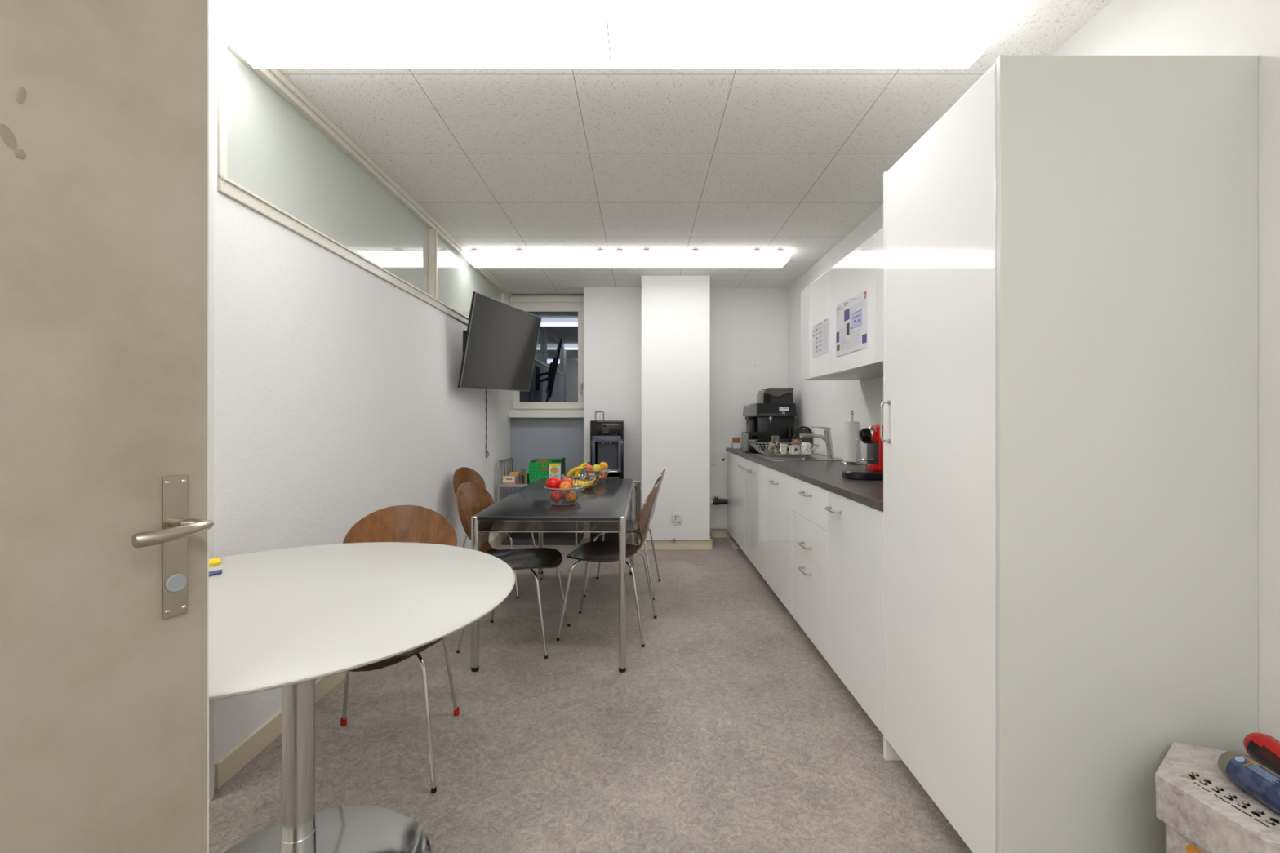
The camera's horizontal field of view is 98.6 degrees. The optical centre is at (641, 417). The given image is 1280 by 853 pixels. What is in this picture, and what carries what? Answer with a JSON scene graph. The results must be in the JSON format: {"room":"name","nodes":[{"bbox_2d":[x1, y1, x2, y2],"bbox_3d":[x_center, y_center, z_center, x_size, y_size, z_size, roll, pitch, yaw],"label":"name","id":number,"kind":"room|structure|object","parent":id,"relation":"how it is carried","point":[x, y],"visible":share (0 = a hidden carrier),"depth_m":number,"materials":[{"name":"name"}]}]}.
{"room":"common room","nodes":[
{"label":"common room","id":0,"kind":"room"},
{"bbox_2d":[0,0,213,852],"bbox_3d":[-0.823,0.170,0.442,0.101,2.072,0.851,0,0,25],"label":"door","id":1,"kind":"structure","parent":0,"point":[105,524],"depth_m":0.72,"materials":[{"name":"beige laminate"}]},
{"bbox_2d":[213,31,510,764],"bbox_3d":[-1.445,-0.051,3.888,0.100,2.530,4.225,0,0,0],"label":"wall","id":2,"kind":"structure","parent":0,"point":[339,401],"depth_m":2.37,"materials":[{"name":"white paint"}]},
{"bbox_2d":[208,27,213,801],"bbox_3d":[-1.380,-0.051,1.755,0.030,2.530,0.040,0,0,0],"label":"trim","id":3,"kind":"structure","parent":2,"relation":"attached to","point":[211,31],"depth_m":1.75,"materials":[{"name":"white paint"}]},
{"bbox_2d":[213,532,511,789],"bbox_3d":[-1.388,1.171,3.828,0.014,0.085,4.065,0,0,0],"label":"baseboard","id":4,"kind":"structure","parent":2,"relation":"attached to","point":[237,758],"depth_m":1.98,"materials":[{"name":"beige paint"}]},
{"bbox_2d":[217,35,511,324],"bbox_3d":[-1.428,-1.031,3.814,0.114,0.568,4.007,0,0,0],"label":"window","id":5,"kind":"structure","parent":2,"relation":"in","point":[279,157],"depth_m":2.44,"materials":[{"name":"clear glass"}]},
{"bbox_2d":[480,389,481,476],"bbox_3d":[-1.393,0.214,4.782,0.003,1.800,0.005,0,0,0],"label":"trim","id":6,"kind":"structure","parent":2,"relation":"attached to","point":[481,389],"depth_m":4.78,"materials":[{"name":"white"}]},
{"bbox_2d":[485,389,489,457],"bbox_3d":[-1.379,-0.002,4.928,0.012,0.729,0.062,0,0,12],"label":"power cable","id":7,"kind":"object","parent":2,"relation":"attached to","point":[486,451],"visible":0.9,"depth_m":4.91,"materials":[{"name":"grey plastic"}]},
{"bbox_2d":[457,291,542,391],"bbox_3d":[-1.209,-0.581,4.602,0.302,0.728,1.248,0,0,12],"label":"television","id":8,"kind":"object","parent":2,"relation":"attached to","point":[500,339],"visible":1,"depth_m":4.44,"materials":[{"name":"black plastic"}]},
{"bbox_2d":[208,530,972,852],"bbox_3d":[-0.950,1.264,2.350,5.300,0.100,7.500,0,0,0],"label":"floor","id":9,"kind":"structure","parent":0,"point":[730,731],"depth_m":2.07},
{"bbox_2d":[208,542,515,852],"bbox_3d":[-0.890,0.826,1.390,1.114,0.774,1.114,0,0,0],"label":"round table","id":10,"kind":"object","parent":9,"relation":"on","point":[290,619],"visible":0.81,"depth_m":1.37,"materials":[{"name":"grey laminate"}]},
{"bbox_2d":[208,557,221,566],"bbox_3d":[-1.333,0.434,1.602,0.074,0.007,0.198,0,0,35],"label":"booklet","id":11,"kind":"object","parent":10,"relation":"on","point":[213,562],"visible":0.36,"depth_m":1.64,"materials":[{"name":"yellow paper"}]},
{"bbox_2d":[208,569,222,576],"bbox_3d":[-1.235,0.436,1.488,0.071,0.004,0.175,0,0,44],"label":"booklet","id":12,"kind":"object","parent":10,"relation":"on","point":[218,571],"visible":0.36,"depth_m":1.54,"materials":[{"name":"blue"}]},
{"bbox_2d":[340,505,459,793],"bbox_3d":[-0.929,0.787,2.006,0.449,0.854,0.545,0,0,-10],"label":"dining chair","id":13,"kind":"object","parent":9,"relation":"on","point":[398,523],"visible":0.33,"depth_m":2.22,"materials":[{"name":"brown wood"}]},
{"bbox_2d":[453,466,542,599],"bbox_3d":[-1.047,0.787,3.955,0.545,0.854,0.446,0,0,11],"label":"dining chair","id":14,"kind":"object","parent":9,"relation":"on","point":[461,475],"visible":0.61,"depth_m":3.96,"materials":[{"name":"brown wood"}]},
{"bbox_2d":[456,482,570,658],"bbox_3d":[-0.712,0.787,3.024,0.545,0.854,0.446,0,0,8],"label":"dining chair","id":15,"kind":"object","parent":9,"relation":"on","point":[472,498],"visible":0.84,"depth_m":3.04,"materials":[{"name":"brown wood"}]},
{"bbox_2d":[497,457,583,546],"bbox_3d":[-0.979,0.810,5.459,0.758,0.806,0.562,0,0,0],"label":"shelf","id":16,"kind":"object","parent":9,"relation":"on","point":[518,538],"visible":0.62,"depth_m":5.33,"materials":[{"name":"grey metal"}]},
{"bbox_2d":[502,475,516,484],"bbox_3d":[-1.259,0.593,5.254,0.118,0.072,0.071,0,0,0],"label":"box","id":17,"kind":"object","parent":16,"relation":"on","point":[506,479],"visible":1,"depth_m":5.22,"materials":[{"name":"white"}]},
{"bbox_2d":[510,471,519,483],"bbox_3d":[-1.228,0.579,5.345,0.085,0.099,0.071,0,0,0],"label":"box","id":18,"kind":"object","parent":16,"relation":"on","point":[512,473],"visible":0.44,"depth_m":5.31,"materials":[{"name":"orange cardboard"}]},
{"bbox_2d":[518,475,523,484],"bbox_3d":[-1.155,0.589,5.270,0.040,0.080,0.061,0,0,0],"label":"box","id":19,"kind":"object","parent":16,"relation":"on","point":[520,477],"visible":1,"depth_m":5.24,"materials":[{"name":"grey cardboard"}]},
{"bbox_2d":[520,468,524,475],"bbox_3d":[-1.167,0.564,5.420,0.035,0.129,0.040,0,0,0],"label":"box","id":20,"kind":"object","parent":16,"relation":"on","point":[522,470],"visible":0.47,"depth_m":5.40,"materials":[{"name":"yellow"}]},
{"bbox_2d":[523,473,528,484],"bbox_3d":[-1.107,0.584,5.305,0.035,0.090,0.111,0,0,0],"label":"box","id":21,"kind":"object","parent":16,"relation":"on","point":[526,477],"visible":0.82,"depth_m":5.25,"materials":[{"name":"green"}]},
{"bbox_2d":[528,457,564,484],"bbox_3d":[-0.918,0.510,5.380,0.307,0.235,0.280,0,0,0],"label":"carton","id":22,"kind":"object","parent":16,"relation":"on","point":[538,468],"visible":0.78,"depth_m":5.24,"materials":[{"name":"green cardboard"}]},
{"bbox_2d":[471,478,634,672],"bbox_3d":[-0.436,0.843,3.455,0.743,0.741,1.671,0,0,1],"label":"dining table","id":23,"kind":"object","parent":9,"relation":"on","point":[610,500],"visible":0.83,"depth_m":2.78,"materials":[{"name":"grey laminate"}]},
{"bbox_2d":[548,463,560,479],"bbox_3d":[-0.617,0.401,3.925,0.078,0.142,0.053,0,0,0],"label":"carton","id":24,"kind":"object","parent":23,"relation":"on","point":[554,468],"visible":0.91,"depth_m":3.90,"materials":[{"name":"white cardboard"}]},
{"bbox_2d":[544,484,583,504],"bbox_3d":[-0.430,0.427,3.060,0.216,0.090,0.216,0,0,0],"label":"glass bowl","id":25,"kind":"object","parent":23,"relation":"on","point":[562,501],"visible":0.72,"depth_m":3.03,"materials":[{"name":"clear glass"}]},
{"bbox_2d":[550,489,562,502],"bbox_3d":[-0.467,0.431,3.029,0.069,0.067,0.066,0,0,0],"label":"apple","id":26,"kind":"object","parent":25,"relation":"in","point":[556,495],"visible":1,"depth_m":3.01,"materials":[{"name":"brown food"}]},
{"bbox_2d":[546,475,560,490],"bbox_3d":[-0.487,0.364,3.055,0.085,0.083,0.085,0,0,0],"label":"apple","id":27,"kind":"object","parent":26,"relation":"on","point":[552,483],"visible":0.95,"depth_m":3.02,"materials":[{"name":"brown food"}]},
{"bbox_2d":[559,480,571,493],"bbox_3d":[-0.414,0.377,2.999,0.068,0.067,0.065,0,0,0],"label":"apple","id":28,"kind":"object","parent":25,"relation":"in","point":[564,486],"visible":0.99,"depth_m":2.98,"materials":[{"name":"brown food"}]},
{"bbox_2d":[564,489,577,502],"bbox_3d":[-0.387,0.431,3.024,0.068,0.067,0.066,0,0,0],"label":"apple","id":29,"kind":"object","parent":25,"relation":"in","point":[571,495],"visible":0.94,"depth_m":3.00,"materials":[{"name":"brown food"}]},
{"bbox_3d":[-0.430,0.428,3.110,0.068,0.066,0.068,0,0,0],"label":"apple","id":30,"kind":"object","parent":25,"relation":"in","visible":0},
{"bbox_2d":[560,477,573,485],"bbox_3d":[-0.418,0.363,3.084,0.068,0.067,0.068,0,0,0],"label":"apple","id":31,"kind":"object","parent":30,"relation":"on","point":[568,479],"visible":0.45,"depth_m":3.07,"materials":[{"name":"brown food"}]},
{"bbox_2d":[559,473,600,490],"bbox_3d":[-0.405,0.426,3.640,0.270,0.092,0.270,0,0,0],"label":"fruit basket","id":32,"kind":"object","parent":23,"relation":"on","point":[562,476],"visible":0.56,"depth_m":3.58,"materials":[{"name":"silver metal"}]},
{"bbox_2d":[566,466,587,476],"bbox_3d":[-0.426,0.362,3.612,0.143,0.086,0.030,0,0,-6],"label":"banana","id":33,"kind":"object","parent":32,"relation":"in","point":[576,468],"visible":0.79,"depth_m":3.60,"materials":[{"name":"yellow food"}]},
{"bbox_2d":[572,480,595,488],"bbox_3d":[-0.383,0.434,3.588,0.168,0.058,0.035,0,0,10],"label":"banana","id":34,"kind":"object","parent":32,"relation":"in","point":[573,484],"visible":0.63,"depth_m":3.58,"materials":[{"name":"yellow food"}]},
{"bbox_3d":[-0.377,0.432,3.618,0.167,0.058,0.041,0,0,0],"label":"banana","id":35,"kind":"object","parent":32,"relation":"in","visible":0},
{"bbox_2d":[573,462,590,481],"bbox_3d":[-0.390,0.354,3.626,0.106,0.130,0.030,0,0,-15],"label":"banana","id":36,"kind":"object","parent":35,"relation":"on","point":[576,473],"visible":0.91,"depth_m":3.61,"materials":[{"name":"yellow food"}]},
{"bbox_2d":[583,468,609,480],"bbox_3d":[-0.335,0.431,4.160,0.198,0.082,0.198,0,0,0],"label":"glass bowl","id":37,"kind":"object","parent":23,"relation":"on","point":[608,468],"visible":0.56,"depth_m":4.15,"materials":[{"name":"clear glass"}]},
{"bbox_2d":[584,464,592,472],"bbox_3d":[-0.398,0.384,4.154,0.066,0.065,0.066,0,0,0],"label":"apple","id":38,"kind":"object","parent":37,"relation":"in","point":[589,467],"visible":0.82,"depth_m":4.13,"materials":[{"name":"brown food"}]},
{"bbox_2d":[585,471,594,477],"bbox_3d":[-0.385,0.428,4.140,0.068,0.066,0.068,0,0,0],"label":"apple","id":39,"kind":"object","parent":37,"relation":"in","point":[587,472],"visible":0.43,"depth_m":4.12,"materials":[{"name":"brown food"}]},
{"bbox_2d":[591,464,600,473],"bbox_3d":[-0.335,0.380,4.114,0.068,0.066,0.067,0,0,0],"label":"apple","id":40,"kind":"object","parent":37,"relation":"in","point":[596,468],"visible":1,"depth_m":4.09,"materials":[{"name":"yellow food"}]},
{"bbox_2d":[597,471,605,479],"bbox_3d":[-0.298,0.433,4.119,0.065,0.066,0.062,0,0,25],"label":"apple","id":41,"kind":"object","parent":37,"relation":"in","point":[602,473],"visible":0.82,"depth_m":4.10,"materials":[{"name":"brown food"}]},
{"bbox_2d":[599,462,608,471],"bbox_3d":[-0.287,0.368,4.170,0.069,0.067,0.070,0,0,0],"label":"apple","id":42,"kind":"object","parent":37,"relation":"in","point":[604,466],"visible":0.89,"depth_m":4.14,"materials":[{"name":"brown food"}]},
{"bbox_2d":[590,410,624,542],"bbox_3d":[-0.325,0.572,5.320,0.313,1.282,0.360,0,0,0],"label":"water dispenser","id":43,"kind":"object","parent":9,"relation":"on","point":[606,437],"visible":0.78,"depth_m":5.17,"materials":[{"name":"black"}]},
{"bbox_2d":[603,471,617,472],"bbox_3d":[-0.327,0.506,5.195,0.208,0.016,0.110,0,0,0],"label":"drip tray","id":44,"kind":"object","parent":43,"relation":"on","point":[603,471],"depth_m":5.14,"materials":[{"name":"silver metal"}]},
{"bbox_2d":[556,480,662,647],"bbox_3d":[-0.157,0.787,3.160,0.545,0.854,0.446,0,0,10],"label":"dining chair","id":45,"kind":"object","parent":9,"relation":"on","point":[593,551],"visible":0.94,"depth_m":3.06,"materials":[{"name":"brown wood"}]},
{"bbox_2d":[583,468,666,599],"bbox_3d":[-0.098,0.787,3.906,0.545,0.854,0.446,0,0,7],"label":"dining chair","id":46,"kind":"object","parent":9,"relation":"on","point":[632,526],"visible":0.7,"depth_m":3.85,"materials":[{"name":"brown wood"}]},
{"bbox_2d":[634,480,640,545],"bbox_3d":[-0.057,0.907,5.269,0.107,0.611,0.076,0,0,0],"label":"pipe","id":47,"kind":"object","parent":9,"relation":"on","point":[635,482],"visible":0.79,"depth_m":5.25,"materials":[{"name":"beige metal"}]},
{"bbox_2d":[727,537,738,548],"bbox_3d":[0.882,1.208,5.300,0.045,0.011,0.400,0,0,0],"label":"board","id":48,"kind":"object","parent":9,"relation":"on","point":[731,540],"visible":1,"depth_m":5.27,"materials":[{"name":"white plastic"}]},
{"bbox_2d":[727,451,744,552],"bbox_3d":[1.155,0.774,5.072,0.654,0.879,0.943,0,0,0],"label":"base cabinet","id":49,"kind":"object","parent":9,"relation":"on","point":[735,474],"visible":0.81,"depth_m":5.02,"materials":[{"name":"white laminate"}]},
{"bbox_2d":[725,448,883,511],"bbox_3d":[1.171,0.319,3.767,0.626,0.030,3.606,0,0,0],"label":"countertop","id":50,"kind":"structure","parent":49,"relation":"on","point":[827,475],"depth_m":2.86,"materials":[{"name":"laminate"}]},
{"bbox_2d":[732,437,741,448],"bbox_3d":[0.947,0.250,5.475,0.077,0.108,0.090,0,0,0],"label":"carton","id":51,"kind":"object","parent":50,"relation":"on","point":[736,444],"visible":1,"depth_m":5.44,"materials":[{"name":"white cardboard"}]},
{"bbox_2d":[741,431,791,453],"bbox_3d":[1.101,0.214,4.857,0.397,0.178,0.205,0,0,0],"label":"dish rack","id":52,"kind":"object","parent":50,"relation":"on","point":[746,439],"visible":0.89,"depth_m":4.76,"materials":[{"name":"black"}]},
{"bbox_2d":[742,387,796,439],"bbox_3d":[1.191,0.014,5.176,0.442,0.578,0.388,0,0,0],"label":"coffee machine","id":53,"kind":"object","parent":50,"relation":"on","point":[774,412],"visible":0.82,"depth_m":5.02,"materials":[{"name":"black plastic"}]},
{"bbox_2d":[748,452,843,461],"bbox_3d":[1.177,0.373,4.322,0.505,0.152,0.915,0,0,0],"label":"sink","id":54,"kind":"object","parent":50,"relation":"in","point":[813,457],"visible":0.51,"depth_m":4.28,"materials":[{"name":"silver metal"}]},
{"bbox_2d":[749,442,820,456],"bbox_3d":[1.147,0.255,4.440,0.492,0.086,0.487,0,0,0],"label":"dish rack","id":55,"kind":"object","parent":54,"relation":"on","point":[757,449],"visible":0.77,"depth_m":4.26,"materials":[{"name":"silver metal"}]},
{"bbox_2d":[768,441,777,453],"bbox_3d":[1.045,0.236,4.370,0.072,0.088,0.072,0,0,0],"label":"cup","id":56,"kind":"object","parent":55,"relation":"in","point":[770,443],"visible":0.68,"depth_m":4.34,"materials":[{"name":"ceramic"}]},
{"bbox_2d":[779,444,787,453],"bbox_3d":[1.108,0.243,4.280,0.060,0.075,0.060,0,0,0],"label":"cup","id":57,"kind":"object","parent":55,"relation":"in","point":[784,448],"visible":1,"depth_m":4.26,"materials":[{"name":"white ceramic"}]},
{"bbox_2d":[786,444,799,453],"bbox_3d":[1.190,0.247,4.288,0.086,0.066,0.096,0,0,-32],"label":"mug","id":58,"kind":"object","parent":55,"relation":"in","point":[793,451],"visible":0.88,"depth_m":4.25,"materials":[{"name":"white ceramic"}]},
{"bbox_2d":[791,439,801,449],"bbox_3d":[1.270,0.228,4.500,0.084,0.105,0.084,0,0,0],"label":"cup","id":59,"kind":"object","parent":55,"relation":"in","point":[794,442],"visible":0.57,"depth_m":4.47,"materials":[{"name":"ceramic"}]},
{"bbox_2d":[800,442,812,453],"bbox_3d":[1.283,0.236,4.290,0.092,0.088,0.092,0,0,0],"label":"mug","id":60,"kind":"object","parent":55,"relation":"in","point":[804,448],"visible":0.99,"depth_m":4.26,"materials":[{"name":"white ceramic"}]},
{"bbox_2d":[767,456,816,459],"bbox_3d":[1.133,0.375,4.103,0.323,0.148,0.371,0,0,0],"label":"basin","id":61,"kind":"object","parent":54,"relation":"in","point":[771,457],"depth_m":4.28,"materials":[{"name":"silver metal"}]},
{"bbox_2d":[791,426,811,448],"bbox_3d":[1.380,0.187,4.793,0.174,0.232,0.133,0,0,0],"label":"bag","id":62,"kind":"object","parent":50,"relation":"on","point":[801,430],"visible":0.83,"depth_m":4.74,"materials":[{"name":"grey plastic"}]},
{"bbox_2d":[799,426,835,459],"bbox_3d":[1.275,0.181,3.985,0.256,0.236,0.056,0,0,0],"label":"tap","id":63,"kind":"object","parent":50,"relation":"on","point":[827,437],"visible":1,"depth_m":3.97,"materials":[{"name":"silver metal"}]},
{"bbox_2d":[840,409,864,464],"bbox_3d":[1.395,0.126,3.640,0.148,0.355,0.148,0,0,0],"label":"paper towel holder","id":64,"kind":"object","parent":50,"relation":"on","point":[851,444],"visible":1,"depth_m":3.60,"materials":[{"name":"white paper"}]},
{"bbox_2d":[841,425,883,479],"bbox_3d":[1.231,0.170,2.765,0.426,0.267,0.198,0,0,0],"label":"espresso machine","id":65,"kind":"object","parent":50,"relation":"on","point":[870,435],"visible":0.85,"depth_m":2.72,"materials":[{"name":"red plastic"}]},
{"bbox_2d":[866,441,879,464],"bbox_3d":[1.165,0.175,2.765,0.030,0.107,0.086,0,0,0],"label":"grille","id":66,"kind":"object","parent":65,"relation":"attached to","point":[873,447],"depth_m":2.73,"materials":[{"name":"grey metal"}]},
{"bbox_2d":[741,457,750,559],"bbox_3d":[1.155,0.774,4.479,0.654,0.879,0.241,0,0,0],"label":"base cabinet","id":67,"kind":"object","parent":9,"relation":"on","point":[747,462],"visible":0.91,"depth_m":4.48,"materials":[{"name":"white laminate"}]},
{"bbox_2d":[747,460,766,582],"bbox_3d":[1.155,0.775,4.069,0.654,0.877,0.573,0,0,0],"label":"base cabinet","id":68,"kind":"object","parent":9,"relation":"on","point":[757,472],"visible":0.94,"depth_m":4.04,"materials":[{"name":"white laminate"}]},
{"bbox_2d":[766,466,792,614],"bbox_3d":[1.155,0.774,3.466,0.654,0.879,0.630,0,0,0],"label":"base cabinet","id":69,"kind":"object","parent":9,"relation":"on","point":[779,484],"visible":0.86,"depth_m":3.42,"materials":[{"name":"white laminate"}]},
{"bbox_2d":[791,476,827,662],"bbox_3d":[1.155,0.774,2.851,0.654,0.879,0.596,0,0,0],"label":"base cabinet","id":70,"kind":"object","parent":9,"relation":"on","point":[809,501],"visible":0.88,"depth_m":2.81,"materials":[{"name":"white laminate"}]},
{"bbox_2d":[824,490,883,734],"bbox_3d":[1.155,0.774,2.257,0.654,0.879,0.587,0,0,0],"label":"base cabinet","id":71,"kind":"object","parent":9,"relation":"on","point":[855,529],"visible":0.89,"depth_m":2.20,"materials":[{"name":"white laminate"}]},
{"bbox_2d":[880,55,1257,852],"bbox_3d":[1.156,0.171,1.643,0.656,2.087,0.640,0,0,0],"label":"tall cabinet","id":72,"kind":"object","parent":9,"relation":"on","point":[1069,403],"visible":1,"depth_m":1.32,"materials":[{"name":"white laminate"}]},
{"bbox_2d":[1155,742,1279,852],"bbox_3d":[1.288,0.991,1.118,0.351,0.445,0.377,0,0,0],"label":"box","id":73,"kind":"object","parent":9,"relation":"on","point":[1201,810],"visible":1,"depth_m":1.12,"materials":[{"name":"stone"}]},
{"bbox_2d":[1187,772,1279,827],"bbox_3d":[1.188,0.768,1.113,0.042,0.001,0.157,0,0,-6],"label":"print","id":74,"kind":"object","parent":73,"relation":"on","point":[1236,802],"depth_m":1.10,"materials":[{"name":"black"}]},
{"bbox_2d":[1217,751,1279,814],"bbox_3d":[1.247,0.735,1.086,0.066,0.067,0.167,0,0,5],"label":"drink can","id":75,"kind":"object","parent":73,"relation":"on","point":[1249,775],"visible":1,"depth_m":1.10,"materials":[{"name":"blue metal"}]},
{"bbox_2d":[1235,756,1279,784],"bbox_3d":[1.234,0.705,1.103,0.018,0.009,0.083,0,0,5],"label":"print","id":76,"kind":"object","parent":75,"relation":"on","point":[1248,767],"depth_m":1.10,"materials":[{"name":"blue"}]},
{"bbox_2d":[1243,732,1279,774],"bbox_3d":[1.363,0.735,1.165,0.066,0.066,0.154,0,0,19],"label":"drink can","id":77,"kind":"object","parent":73,"relation":"on","point":[1264,748],"visible":0.91,"depth_m":1.19,"materials":[{"name":"red metal"}]},
{"bbox_2d":[641,275,710,539],"bbox_3d":[0.317,-0.051,5.355,0.634,2.530,0.550,0,0,0],"label":"wall pillar","id":78,"kind":"structure","parent":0,"point":[676,308],"depth_m":5.08,"materials":[{"name":"white paint"}]},
{"bbox_2d":[639,537,711,549],"bbox_3d":[0.316,1.173,5.311,0.672,0.083,0.498,0,0,0],"label":"baseboard","id":79,"kind":"structure","parent":78,"relation":"attached to","point":[657,544],"depth_m":5.06,"materials":[{"name":"beige paint"}]},
{"bbox_2d":[638,533,713,541],"bbox_3d":[0.318,1.105,5.306,0.696,0.053,0.508,0,0,0],"label":"trim","id":80,"kind":"structure","parent":78,"relation":"attached to","point":[712,540],"depth_m":5.05,"materials":[{"name":"beige"}]},
{"bbox_2d":[671,512,681,522],"bbox_3d":[0.326,0.922,5.073,0.092,0.092,0.014,0,0,0],"label":"wall socket","id":81,"kind":"object","parent":78,"relation":"attached to","point":[676,517],"visible":1,"depth_m":5.07,"materials":[{"name":"white plastic"}]},
{"bbox_2d":[583,287,787,537],"bbox_3d":[0.453,-0.051,5.800,2.064,2.530,0.500,0,0,0],"label":"wall","id":82,"kind":"structure","parent":0,"point":[748,326],"depth_m":5.58,"materials":[{"name":"white paint"}]},
{"bbox_2d":[510,295,583,530],"bbox_3d":[-1.032,-0.051,5.925,0.925,2.530,0.130,0,0,0],"label":"wall niche","id":83,"kind":"object","parent":82,"relation":"in","point":[512,295],"depth_m":5.86,"materials":[{"name":"white paint"}]},
{"bbox_2d":[508,296,583,417],"bbox_3d":[-0.987,-0.643,5.825,0.816,1.286,0.150,0,0,0],"label":"window","id":84,"kind":"structure","parent":83,"relation":"attached to","point":[556,390],"depth_m":5.85,"materials":[{"name":"white"}]},
{"bbox_2d":[583,529,638,538],"bbox_3d":[-0.292,1.171,5.540,0.574,0.085,0.019,0,0,0],"label":"baseboard","id":85,"kind":"structure","parent":82,"relation":"attached to","point":[586,535],"depth_m":5.53,"materials":[{"name":"beige paint"}]},
{"bbox_2d":[710,453,727,528],"bbox_3d":[0.817,0.737,5.555,0.366,0.765,0.050,0,0,0],"label":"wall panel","id":86,"kind":"structure","parent":82,"relation":"attached to","point":[718,472],"depth_m":5.57,"materials":[{"name":"white paint"}]},
{"bbox_2d":[710,496,728,505],"bbox_3d":[0.761,0.831,5.500,0.202,0.083,0.080,0,0,0],"label":"drain pipe","id":87,"kind":"object","parent":82,"relation":"attached to","point":[715,501],"visible":0.94,"depth_m":5.48,"materials":[{"name":"black plastic"}]},
{"bbox_2d":[710,530,730,537],"bbox_3d":[0.776,1.179,5.571,0.248,0.070,0.017,0,0,0],"label":"baseboard","id":88,"kind":"structure","parent":82,"relation":"attached to","point":[715,534],"depth_m":5.56,"materials":[{"name":"beige paint"}]},
{"bbox_2d":[277,0,1112,295],"bbox_3d":[-0.950,-1.366,2.350,5.300,0.100,7.500,0,0,0],"label":"ceiling","id":89,"kind":"structure","parent":0,"point":[793,160],"depth_m":2.64,"materials":[{"name":"tile"}]},
{"bbox_2d":[208,0,1012,68],"bbox_3d":[-0.106,-1.274,1.830,2.520,0.082,0.260,0,0,0],"label":"ceiling lamp","id":90,"kind":"object","parent":89,"relation":"attached to","point":[265,33],"visible":0.98,"depth_m":1.76,"materials":[{"name":"white plastic"}]},
{"bbox_2d":[208,0,610,68],"bbox_3d":[-0.737,-1.267,1.835,1.258,0.066,0.250,0,0,0],"label":"diffuser","id":91,"kind":"object","parent":90,"relation":"attached to","point":[266,33],"depth_m":1.76,"materials":[{"name":"white plastic"}]},
{"bbox_2d":[608,0,1012,68],"bbox_3d":[0.525,-1.267,1.835,1.258,0.066,0.250,0,0,0],"label":"diffuser","id":92,"kind":"object","parent":90,"relation":"attached to","point":[642,33],"depth_m":1.76,"materials":[{"name":"white plastic"}]},
{"bbox_2d":[465,248,790,267],"bbox_3d":[-0.106,-1.274,4.395,2.520,0.082,0.260,0,0,0],"label":"ceiling lamp","id":93,"kind":"object","parent":89,"relation":"attached to","point":[517,257],"visible":1,"depth_m":4.28,"materials":[{"name":"white plastic"}]},
{"bbox_2d":[465,250,627,266],"bbox_3d":[-0.737,-1.267,4.400,1.258,0.066,0.250,0,0,0],"label":"diffuser","id":94,"kind":"object","parent":93,"relation":"attached to","point":[476,258],"depth_m":4.28,"materials":[{"name":"white plastic"}]},
{"bbox_2d":[627,250,790,266],"bbox_3d":[0.525,-1.267,4.400,1.258,0.066,0.250,0,0,0],"label":"diffuser","id":95,"kind":"object","parent":93,"relation":"attached to","point":[635,258],"depth_m":4.28,"materials":[{"name":"white plastic"}]},
{"bbox_2d":[787,0,1279,741],"bbox_3d":[1.535,-0.051,2.200,0.100,2.530,7.000,0,0,0],"label":"wall","id":96,"kind":"structure","parent":0,"point":[1123,27],"depth_m":1.34,"materials":[{"name":"white paint"}]},
{"bbox_2d":[800,285,866,380],"bbox_3d":[1.284,-0.555,3.651,0.399,0.603,0.187,0,0,0],"label":"upper cabinet","id":97,"kind":"object","parent":96,"relation":"attached to","point":[805,293],"visible":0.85,"depth_m":3.64,"materials":[{"name":"white laminate"}]},
{"bbox_2d":[808,269,883,378],"bbox_3d":[1.284,-0.555,3.361,0.399,0.603,0.388,0,0,0],"label":"upper cabinet","id":98,"kind":"object","parent":96,"relation":"attached to","point":[820,289],"visible":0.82,"depth_m":3.36,"materials":[{"name":"white plastic"}]},
{"bbox_2d":[812,317,828,358],"bbox_3d":[1.084,-0.479,3.337,0.002,0.203,0.295,0,0,0],"label":"paper sheet","id":99,"kind":"object","parent":98,"relation":"attached to","point":[820,330],"visible":1,"depth_m":3.32,"materials":[{"name":"white paper"}]},
{"bbox_2d":[830,234,883,373],"bbox_3d":[1.284,-0.555,2.863,0.399,0.603,0.604,0,0,0],"label":"upper cabinet","id":100,"kind":"object","parent":96,"relation":"attached to","point":[855,273],"visible":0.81,"depth_m":2.83,"materials":[{"name":"white laminate"}]},
{"bbox_2d":[835,297,850,357],"bbox_3d":[1.084,-0.479,2.958,0.002,0.290,0.205,0,0,0],"label":"paper sheet","id":101,"kind":"object","parent":100,"relation":"attached to","point":[843,308],"visible":1,"depth_m":2.95,"materials":[{"name":"white paper"}]},
{"bbox_2d":[850,288,866,353],"bbox_3d":[1.084,-0.479,2.745,0.002,0.290,0.210,0,0,0],"label":"paper sheet","id":102,"kind":"object","parent":100,"relation":"attached to","point":[858,301],"visible":1,"depth_m":2.74,"materials":[{"name":"white paper"}]},
{"bbox_2d":[874,226,883,363],"bbox_3d":[1.284,-0.555,2.263,0.399,0.603,0.593,0,0,0],"label":"upper cabinet","id":103,"kind":"object","parent":96,"relation":"attached to","point":[878,236],"visible":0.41,"depth_m":2.51,"materials":[{"name":"white laminate"}]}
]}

